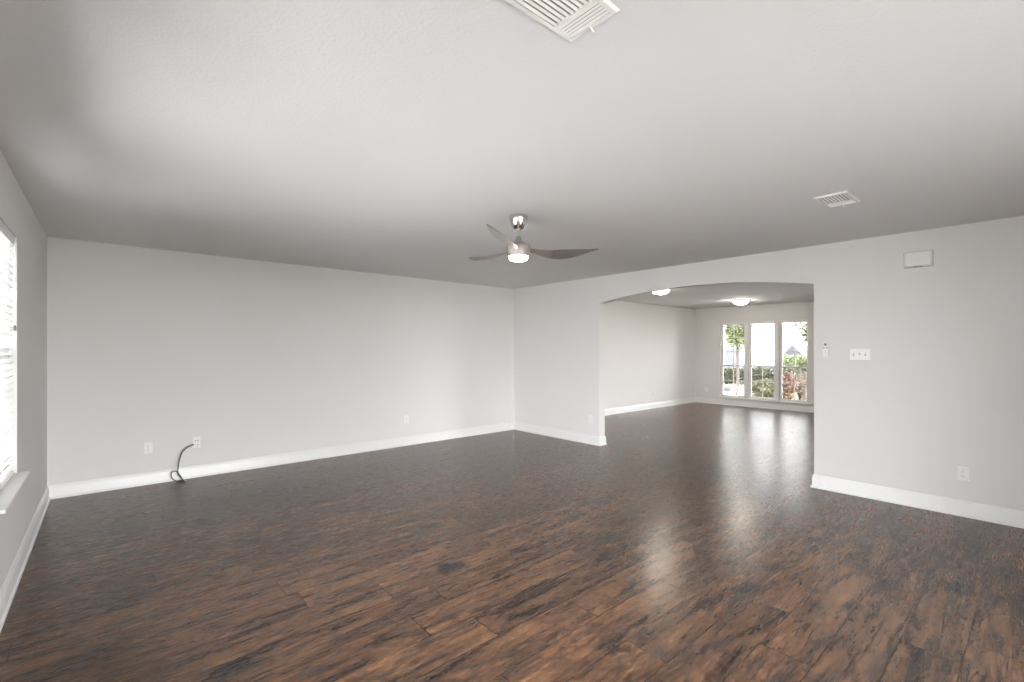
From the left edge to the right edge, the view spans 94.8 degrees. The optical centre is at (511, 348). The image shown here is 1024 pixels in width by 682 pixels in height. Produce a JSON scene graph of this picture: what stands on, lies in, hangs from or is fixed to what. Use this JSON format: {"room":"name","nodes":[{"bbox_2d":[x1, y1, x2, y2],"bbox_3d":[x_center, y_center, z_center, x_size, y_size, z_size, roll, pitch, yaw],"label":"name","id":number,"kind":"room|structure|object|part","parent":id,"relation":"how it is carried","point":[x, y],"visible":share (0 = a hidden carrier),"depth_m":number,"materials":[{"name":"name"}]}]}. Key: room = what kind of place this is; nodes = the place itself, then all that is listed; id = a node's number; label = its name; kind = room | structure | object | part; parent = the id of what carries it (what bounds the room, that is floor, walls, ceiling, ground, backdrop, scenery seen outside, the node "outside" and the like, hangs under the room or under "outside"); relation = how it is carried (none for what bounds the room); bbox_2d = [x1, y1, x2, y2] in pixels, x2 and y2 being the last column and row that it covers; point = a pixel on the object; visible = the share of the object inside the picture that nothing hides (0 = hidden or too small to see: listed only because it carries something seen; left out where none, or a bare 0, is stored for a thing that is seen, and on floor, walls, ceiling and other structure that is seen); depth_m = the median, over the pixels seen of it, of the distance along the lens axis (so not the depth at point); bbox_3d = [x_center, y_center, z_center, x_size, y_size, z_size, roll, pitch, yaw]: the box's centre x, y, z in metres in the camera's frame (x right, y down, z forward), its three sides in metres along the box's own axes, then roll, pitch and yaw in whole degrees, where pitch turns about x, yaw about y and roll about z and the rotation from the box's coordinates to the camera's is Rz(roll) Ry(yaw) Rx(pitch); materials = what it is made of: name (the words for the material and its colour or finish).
{"room":"empty living room","nodes":[
{"label":"empty living room","id":0,"kind":"room"},
{"bbox_2d":[0,151,46,590],"bbox_3d":[-1.685,0.180,1.193,0.150,2.440,8.255,0,0,-41],"label":"wall","id":1,"kind":"structure","parent":0,"point":[28,372],"depth_m":3.19,"materials":[{"name":"beige paint"}]},
{"bbox_2d":[0,317,2,475],"bbox_3d":[-2.844,0.049,2.508,0.085,1.483,0.920,0,0,-41],"label":"window","id":2,"kind":"structure","parent":1,"relation":"in","point":[1,354],"depth_m":2.86,"materials":[{"name":"glass"}]},
{"bbox_2d":[0,220,16,490],"bbox_3d":[-2.788,0.037,2.556,0.058,1.457,0.908,0,0,-41],"label":"window blind","id":3,"kind":"object","parent":1,"relation":"attached to","point":[7,239],"visible":1,"depth_m":2.76,"materials":[{"name":"white plastic"}]},
{"bbox_3d":[-2.793,0.757,2.552,0.037,0.018,0.908,0,0,-41],"label":"rail","id":4,"kind":"part","parent":3,"relation":"part of","materials":[{"name":"white plastic"}]},
{"bbox_2d":[0,471,29,513],"bbox_3d":[-2.785,0.781,2.578,0.126,0.022,0.950,0,0,-41],"label":"trim","id":5,"kind":"structure","parent":1,"relation":"attached to","point":[10,490],"depth_m":2.58,"materials":[{"name":"white paint"}]},
{"bbox_2d":[0,486,50,632],"bbox_3d":[-1.625,1.335,1.258,0.026,0.130,8.236,0,0,-41],"label":"baseboard","id":6,"kind":"structure","parent":1,"relation":"attached to","point":[8,590],"depth_m":2.96,"materials":[{"name":"white paint"}]},
{"bbox_2d":[47,237,693,484],"bbox_3d":[0.187,0.180,8.427,12.420,2.440,0.150,0,0,-41],"label":"wall","id":7,"kind":"structure","parent":0,"point":[248,358],"depth_m":5.61,"materials":[{"name":"beige paint"}]},
{"bbox_2d":[144,442,152,453],"bbox_3d":[-3.755,1.026,4.862,0.072,0.117,0.008,0,0,-41],"label":"wall outlet","id":8,"kind":"object","parent":7,"relation":"attached to","point":[148,447],"visible":1,"depth_m":4.86,"materials":[{"name":"white plastic"}]},
{"bbox_2d":[192,437,199,448],"bbox_3d":[-3.441,1.024,5.132,0.076,0.120,0.017,0,0,-41],"label":"data plate","id":9,"kind":"object","parent":7,"relation":"attached to","point":[195,440],"visible":1,"depth_m":5.14,"materials":[{"name":"white plastic"}]},
{"bbox_2d":[47,422,513,498],"bbox_3d":[-2.132,1.335,6.274,5.794,0.130,0.026,0,0,-41],"label":"baseboard","id":10,"kind":"structure","parent":7,"relation":"attached to","point":[62,490],"depth_m":5.46,"materials":[{"name":"white paint"}]},
{"bbox_2d":[404,415,407,423],"bbox_3d":[-1.531,1.024,6.814,0.072,0.117,0.008,0,0,-41],"label":"wall outlet","id":11,"kind":"object","parent":7,"relation":"attached to","point":[405,416],"visible":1,"depth_m":6.81,"materials":[{"name":"white plastic"}]},
{"bbox_2d":[605,397,694,415],"bbox_3d":[2.467,1.335,10.312,6.206,0.130,0.026,0,0,-41],"label":"baseboard","id":12,"kind":"structure","parent":7,"relation":"attached to","point":[625,409],"depth_m":10.90,"materials":[{"name":"white paint"}]},
{"bbox_2d":[0,0,1023,308],"bbox_3d":[2.953,-1.110,5.277,12.420,0.140,8.535,0,0,-41],"label":"ceiling","id":13,"kind":"structure","parent":0,"point":[386,137],"depth_m":2.20,"materials":[{"name":"paint"}]},
{"bbox_2d":[469,213,598,261],"bbox_3d":[-0.058,-0.862,3.812,1.150,0.356,0.998,0,0,-41],"label":"ceiling fan","id":14,"kind":"object","parent":13,"relation":"hanging from","point":[517,251],"visible":1,"depth_m":3.66,"materials":[{"name":"silver metal"}]},
{"bbox_3d":[-0.216,-0.772,3.953,0.140,0.083,0.578,0,0,-41],"label":"blade","id":15,"kind":"part","parent":14,"relation":"part of","materials":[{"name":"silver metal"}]},
{"bbox_3d":[-0.043,-0.772,3.328,0.140,0.083,0.578,0,0,19],"label":"blade","id":16,"kind":"part","parent":14,"relation":"part of","materials":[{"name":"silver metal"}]},
{"bbox_3d":[0.411,-0.772,3.791,0.578,0.083,0.140,0,0,-11],"label":"blade","id":17,"kind":"part","parent":14,"relation":"part of","materials":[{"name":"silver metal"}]},
{"bbox_2d":[505,0,619,41],"bbox_3d":[0.129,-1.029,1.399,0.360,0.022,0.200,0,0,-41],"label":"ceiling vent","id":18,"kind":"object","parent":13,"relation":"in","point":[570,19],"visible":1,"depth_m":1.45,"materials":[{"name":"white metal"}]},
{"bbox_2d":[653,290,668,295],"bbox_3d":[2.575,-0.980,8.162,0.324,0.120,0.324,0,0,-41],"label":"ceiling light","id":19,"kind":"object","parent":13,"relation":"attached to","point":[660,293],"visible":0.56,"depth_m":8.08,"materials":[{"name":"white glass"}]},
{"bbox_2d":[733,299,748,305],"bbox_3d":[4.893,-0.980,10.070,0.324,0.120,0.324,0,0,-41],"label":"ceiling light","id":20,"kind":"object","parent":13,"relation":"attached to","point":[740,302],"visible":1,"depth_m":9.97,"materials":[{"name":"white glass"}]},
{"bbox_2d":[814,191,860,207],"bbox_3d":[2.265,-1.029,3.279,0.330,0.022,0.195,0,0,-41],"label":"ceiling vent","id":21,"kind":"object","parent":13,"relation":"in","point":[843,198],"visible":1,"depth_m":3.26,"materials":[{"name":"white metal"}]},
{"bbox_2d":[0,402,1023,681],"bbox_3d":[2.953,1.460,5.277,12.420,0.120,8.535,0,0,-41],"label":"floor","id":22,"kind":"structure","parent":0,"point":[696,543],"depth_m":2.97,"materials":[{"name":"laminate"}]},
{"bbox_2d":[170,444,193,481],"bbox_3d":[-3.469,1.216,4.990,0.114,0.368,0.221,0,0,34],"label":"cable","id":23,"kind":"object","parent":22,"relation":"on","point":[179,475],"visible":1,"depth_m":4.97,"materials":[{"name":"black plastic"}]},
{"bbox_2d":[694,301,813,406],"bbox_3d":[6.673,0.180,10.338,0.150,2.440,5.535,0,0,-41],"label":"wall","id":24,"kind":"structure","parent":0,"point":[707,321],"depth_m":11.54,"materials":[{"name":"beige paint"}]},
{"bbox_2d":[721,325,743,397],"bbox_3d":[5.507,0.275,11.700,0.085,1.850,0.590,0,0,-41],"label":"window","id":25,"kind":"structure","parent":24,"relation":"in","point":[722,328],"depth_m":11.88,"materials":[{"name":"white plastic"}]},
{"bbox_2d":[721,322,743,326],"bbox_3d":[5.456,-0.597,11.656,0.030,0.103,0.578,0,0,-41],"label":"window blind","id":26,"kind":"object","parent":25,"relation":"attached to","point":[732,323],"visible":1,"depth_m":11.62,"materials":[{"name":"white plastic"}]},
{"bbox_3d":[5.498,0.792,11.693,0.028,0.775,0.550,0,0,-41],"label":"sash","id":27,"kind":"part","parent":25,"relation":"part of","materials":[{"name":"glass"}]},
{"bbox_3d":[5.518,-0.095,11.710,0.025,1.071,0.550,0,0,-41],"label":"sash","id":28,"kind":"part","parent":25,"relation":"part of","materials":[{"name":"clear glass"}]},
{"bbox_2d":[695,397,813,412],"bbox_3d":[6.606,1.335,10.280,0.026,0.130,5.535,0,0,-41],"label":"baseboard","id":29,"kind":"structure","parent":24,"relation":"attached to","point":[697,399],"depth_m":11.18,"materials":[{"name":"white paint"}]},
{"bbox_2d":[749,324,773,399],"bbox_3d":[5.956,0.275,11.189,0.085,1.850,0.590,0,0,-41],"label":"window","id":30,"kind":"structure","parent":24,"relation":"in","point":[750,327],"depth_m":11.37,"materials":[{"name":"white plastic"}]},
{"bbox_2d":[749,321,773,325],"bbox_3d":[5.905,-0.597,11.145,0.030,0.103,0.578,0,0,-41],"label":"window blind","id":31,"kind":"object","parent":30,"relation":"attached to","point":[757,322],"visible":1,"depth_m":11.13,"materials":[{"name":"white plastic"}]},
{"bbox_3d":[5.947,0.792,11.182,0.028,0.775,0.550,0,0,-41],"label":"sash","id":32,"kind":"part","parent":30,"relation":"part of","materials":[{"name":"glass"}]},
{"bbox_3d":[5.967,-0.095,11.199,0.025,1.071,0.550,0,0,-41],"label":"sash","id":33,"kind":"part","parent":30,"relation":"part of","materials":[{"name":"glass"}]},
{"bbox_2d":[718,396,811,406],"bbox_3d":[5.882,1.236,11.098,0.055,0.068,2.080,0,0,-41],"label":"trim","id":34,"kind":"structure","parent":24,"relation":"attached to","point":[719,397],"depth_m":11.01,"materials":[{"name":"white paint"}]},
{"bbox_2d":[780,322,807,402],"bbox_3d":[6.404,0.275,10.678,0.085,1.850,0.590,0,0,-41],"label":"window","id":35,"kind":"structure","parent":24,"relation":"in","point":[781,326],"depth_m":10.73,"materials":[{"name":"white plastic"}]},
{"bbox_2d":[779,319,807,324],"bbox_3d":[6.354,-0.597,10.634,0.030,0.103,0.578,0,0,-41],"label":"window blind","id":36,"kind":"object","parent":35,"relation":"attached to","point":[805,320],"visible":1,"depth_m":10.63,"materials":[{"name":"white plastic"}]},
{"bbox_3d":[6.415,-0.095,10.688,0.025,1.071,0.550,0,0,-41],"label":"sash","id":37,"kind":"part","parent":35,"relation":"part of","materials":[{"name":"clear glass"}]},
{"bbox_3d":[6.396,0.792,10.671,0.028,0.775,0.550,0,0,-41],"label":"sash","id":38,"kind":"part","parent":35,"relation":"part of","materials":[{"name":"glass"}]},
{"bbox_2d":[514,216,1023,510],"bbox_3d":[2.798,0.180,5.141,0.120,2.440,8.235,0,0,-41],"label":"wall","id":39,"kind":"structure","parent":0,"point":[940,389],"depth_m":4.33,"materials":[{"name":"beige paint"}]},
{"bbox_2d":[514,422,599,445],"bbox_3d":[0.649,1.335,7.478,0.026,0.130,1.886,0,0,-41],"label":"baseboard","id":40,"kind":"object","parent":39,"relation":"attached to","point":[567,435],"visible":1,"depth_m":7.38,"materials":[{"name":"white paint"}]},
{"bbox_2d":[589,415,592,423],"bbox_3d":[1.153,1.038,6.917,0.008,0.117,0.072,0,0,-41],"label":"wall outlet","id":41,"kind":"object","parent":39,"relation":"attached to","point":[590,416],"visible":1,"depth_m":6.91,"materials":[{"name":"white plastic"}]},
{"bbox_2d":[600,436,606,445],"bbox_3d":[1.317,1.335,6.827,0.172,0.130,0.026,0,0,-41],"label":"baseboard","id":42,"kind":"object","parent":39,"relation":"attached to","point":[602,438],"visible":1,"depth_m":6.83,"materials":[{"name":"white paint"}]},
{"bbox_2d":[822,347,827,356],"bbox_3d":[3.112,0.015,4.675,0.022,0.133,0.046,0,0,-41],"label":"remote holder","id":43,"kind":"object","parent":39,"relation":"attached to","point":[823,355],"visible":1,"depth_m":4.67,"materials":[{"name":"white plastic"}]},
{"bbox_2d":[823,341,827,353],"bbox_3d":[3.111,0.003,4.674,0.016,0.150,0.039,0,0,-41],"label":"remote control","id":44,"kind":"object","parent":43,"relation":"in","point":[825,343],"visible":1,"depth_m":4.67,"materials":[{"name":"white plastic"}]},
{"bbox_2d":[849,348,869,359],"bbox_3d":[3.295,0.053,4.468,0.021,0.115,0.164,0,0,-41],"label":"switch plate","id":45,"kind":"object","parent":39,"relation":"attached to","point":[854,353],"visible":1,"depth_m":4.47,"materials":[{"name":"white plastic"}]},
{"bbox_2d":[810,474,1023,528],"bbox_3d":[4.242,1.335,3.384,0.026,0.130,3.689,0,0,-41],"label":"baseboard","id":46,"kind":"structure","parent":39,"relation":"attached to","point":[994,514],"depth_m":4.11,"materials":[{"name":"white paint"}]},
{"bbox_2d":[903,249,933,268],"bbox_3d":[3.571,-0.788,4.142,0.036,0.145,0.204,0,0,-41],"label":"door chime","id":47,"kind":"object","parent":39,"relation":"attached to","point":[925,258],"visible":1,"depth_m":4.13,"materials":[{"name":"beige plastic"}]},
{"bbox_2d":[957,466,968,481],"bbox_3d":[3.771,1.047,3.935,0.008,0.117,0.072,0,0,-41],"label":"wall outlet","id":48,"kind":"object","parent":39,"relation":"attached to","point":[962,472],"visible":1,"depth_m":3.93,"materials":[{"name":"white plastic"}]},
{"label":"outside","id":49,"kind":"structure","parent":0,"visible":0},
{"bbox_3d":[30.520,2.850,33.445,170.000,2.400,130.000,0,0,-41],"label":"ground","id":50,"kind":"structure","parent":49,"visible":0},
{"bbox_2d":[724,349,739,367],"bbox_3d":[15.507,0.870,36.599,0.122,1.760,4.250,0,0,-41],"label":"fence","id":51,"kind":"object","parent":50,"relation":"on","point":[728,356],"visible":0.1,"depth_m":35.49,"materials":[{"name":"white"}]},
{"bbox_2d":[730,381,742,394],"bbox_3d":[7.657,1.362,15.983,0.448,0.639,0.437,0,0,24],"label":"bare shrub","id":52,"kind":"object","parent":50,"relation":"on","point":[737,384],"visible":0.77,"depth_m":15.98,"materials":[{"name":"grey plant"}]},
{"bbox_2d":[724,324,752,386],"bbox_3d":[9.563,-0.194,19.976,1.357,3.793,1.332,0,0,-41],"label":"leafy tree","id":53,"kind":"object","parent":50,"relation":"on","point":[738,331],"visible":0.38,"depth_m":19.87,"materials":[{"name":"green plant"}]},
{"bbox_2d":[723,366,756,384],"bbox_3d":[9.852,1.230,21.613,0.932,0.967,3.096,0,0,-41],"label":"hedge","id":54,"kind":"object","parent":50,"relation":"on","point":[727,372],"visible":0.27,"depth_m":21.23,"materials":[{"name":"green plant"}]},
{"bbox_2d":[724,323,783,369],"bbox_3d":[20.088,-1.700,39.308,5.100,7.300,9.000,0,0,29],"label":"house","id":55,"kind":"structure","parent":50,"relation":"on","point":[768,331],"depth_m":35.41,"materials":[{"name":"white"}]},
{"bbox_2d":[752,363,806,399],"bbox_3d":[9.518,1.112,14.992,0.909,1.255,3.761,0,0,-41],"label":"hedge","id":56,"kind":"object","parent":50,"relation":"on","point":[757,371],"visible":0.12,"depth_m":15.65,"materials":[{"name":"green plant"}]},
{"bbox_2d":[783,353,806,373],"bbox_3d":[15.751,0.992,22.616,1.228,1.548,5.486,0,0,-41],"label":"hedge","id":57,"kind":"object","parent":50,"relation":"on","point":[789,360],"visible":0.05,"depth_m":23.89,"materials":[{"name":"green plant"}]},
{"bbox_2d":[784,345,806,362],"bbox_3d":[46.355,1.850,66.640,11.400,4.800,12.800,0,0,-41],"label":"house","id":58,"kind":"structure","parent":50,"relation":"on","point":[799,349],"depth_m":66.31,"materials":[{"name":"white"}]},
{"bbox_2d":[795,370,806,399],"bbox_3d":[8.438,1.130,13.550,0.701,1.104,0.682,0,0,-41],"label":"leafy shrub","id":59,"kind":"object","parent":50,"relation":"on","point":[803,384],"visible":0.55,"depth_m":13.55,"materials":[{"name":"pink plant"}]},
{"bbox_2d":[795,322,806,343],"bbox_3d":[11.908,-0.561,18.057,1.977,4.528,1.707,0,0,-17],"label":"leafy tree","id":60,"kind":"object","parent":50,"relation":"on","point":[796,325],"visible":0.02,"depth_m":18.45,"materials":[{"name":"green plant"}]},
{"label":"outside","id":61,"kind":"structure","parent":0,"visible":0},
{"bbox_2d":[723,377,753,395],"bbox_3d":[9.560,1.685,21.699,12.600,0.130,6.000,0,0,-41],"label":"driveway","id":62,"kind":"structure","parent":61,"point":[741,391],"depth_m":17.82,"materials":[{"name":"concrete"}]},
{"bbox_2d":[723,385,730,390],"bbox_3d":[8.197,1.530,17.939,0.298,0.263,0.296,0,0,-41],"label":"rock","id":63,"kind":"object","parent":62,"relation":"on","point":[726,388],"visible":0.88,"depth_m":17.85,"materials":[{"name":"stone"}]},
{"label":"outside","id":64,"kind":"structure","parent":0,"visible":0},
{"bbox_3d":[7.512,1.692,11.917,3.185,0.115,20.000,0,0,-41],"label":"gravel bed","id":65,"kind":"object","parent":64,"visible":0},
{"bbox_2d":[752,378,773,397],"bbox_3d":[7.194,1.238,13.443,0.877,0.890,0.898,0,0,-41],"label":"leafy shrub","id":66,"kind":"object","parent":65,"relation":"on","point":[768,388],"visible":0.68,"depth_m":13.31,"materials":[{"name":"green plant"}]},
{"bbox_2d":[782,370,798,398],"bbox_3d":[7.824,1.137,13.332,0.548,1.089,0.512,0,0,-41],"label":"leafy shrub","id":67,"kind":"object","parent":65,"relation":"on","point":[787,392],"visible":0.65,"depth_m":13.29,"materials":[{"name":"red plant"}]},
{"bbox_2d":[792,392,797,399],"bbox_3d":[7.703,1.441,12.825,0.157,0.509,0.146,0,0,-41],"label":"rock","id":68,"kind":"object","parent":65,"relation":"on","point":[796,395],"visible":0.3,"depth_m":12.78,"materials":[{"name":"beige stone"}]}
]}

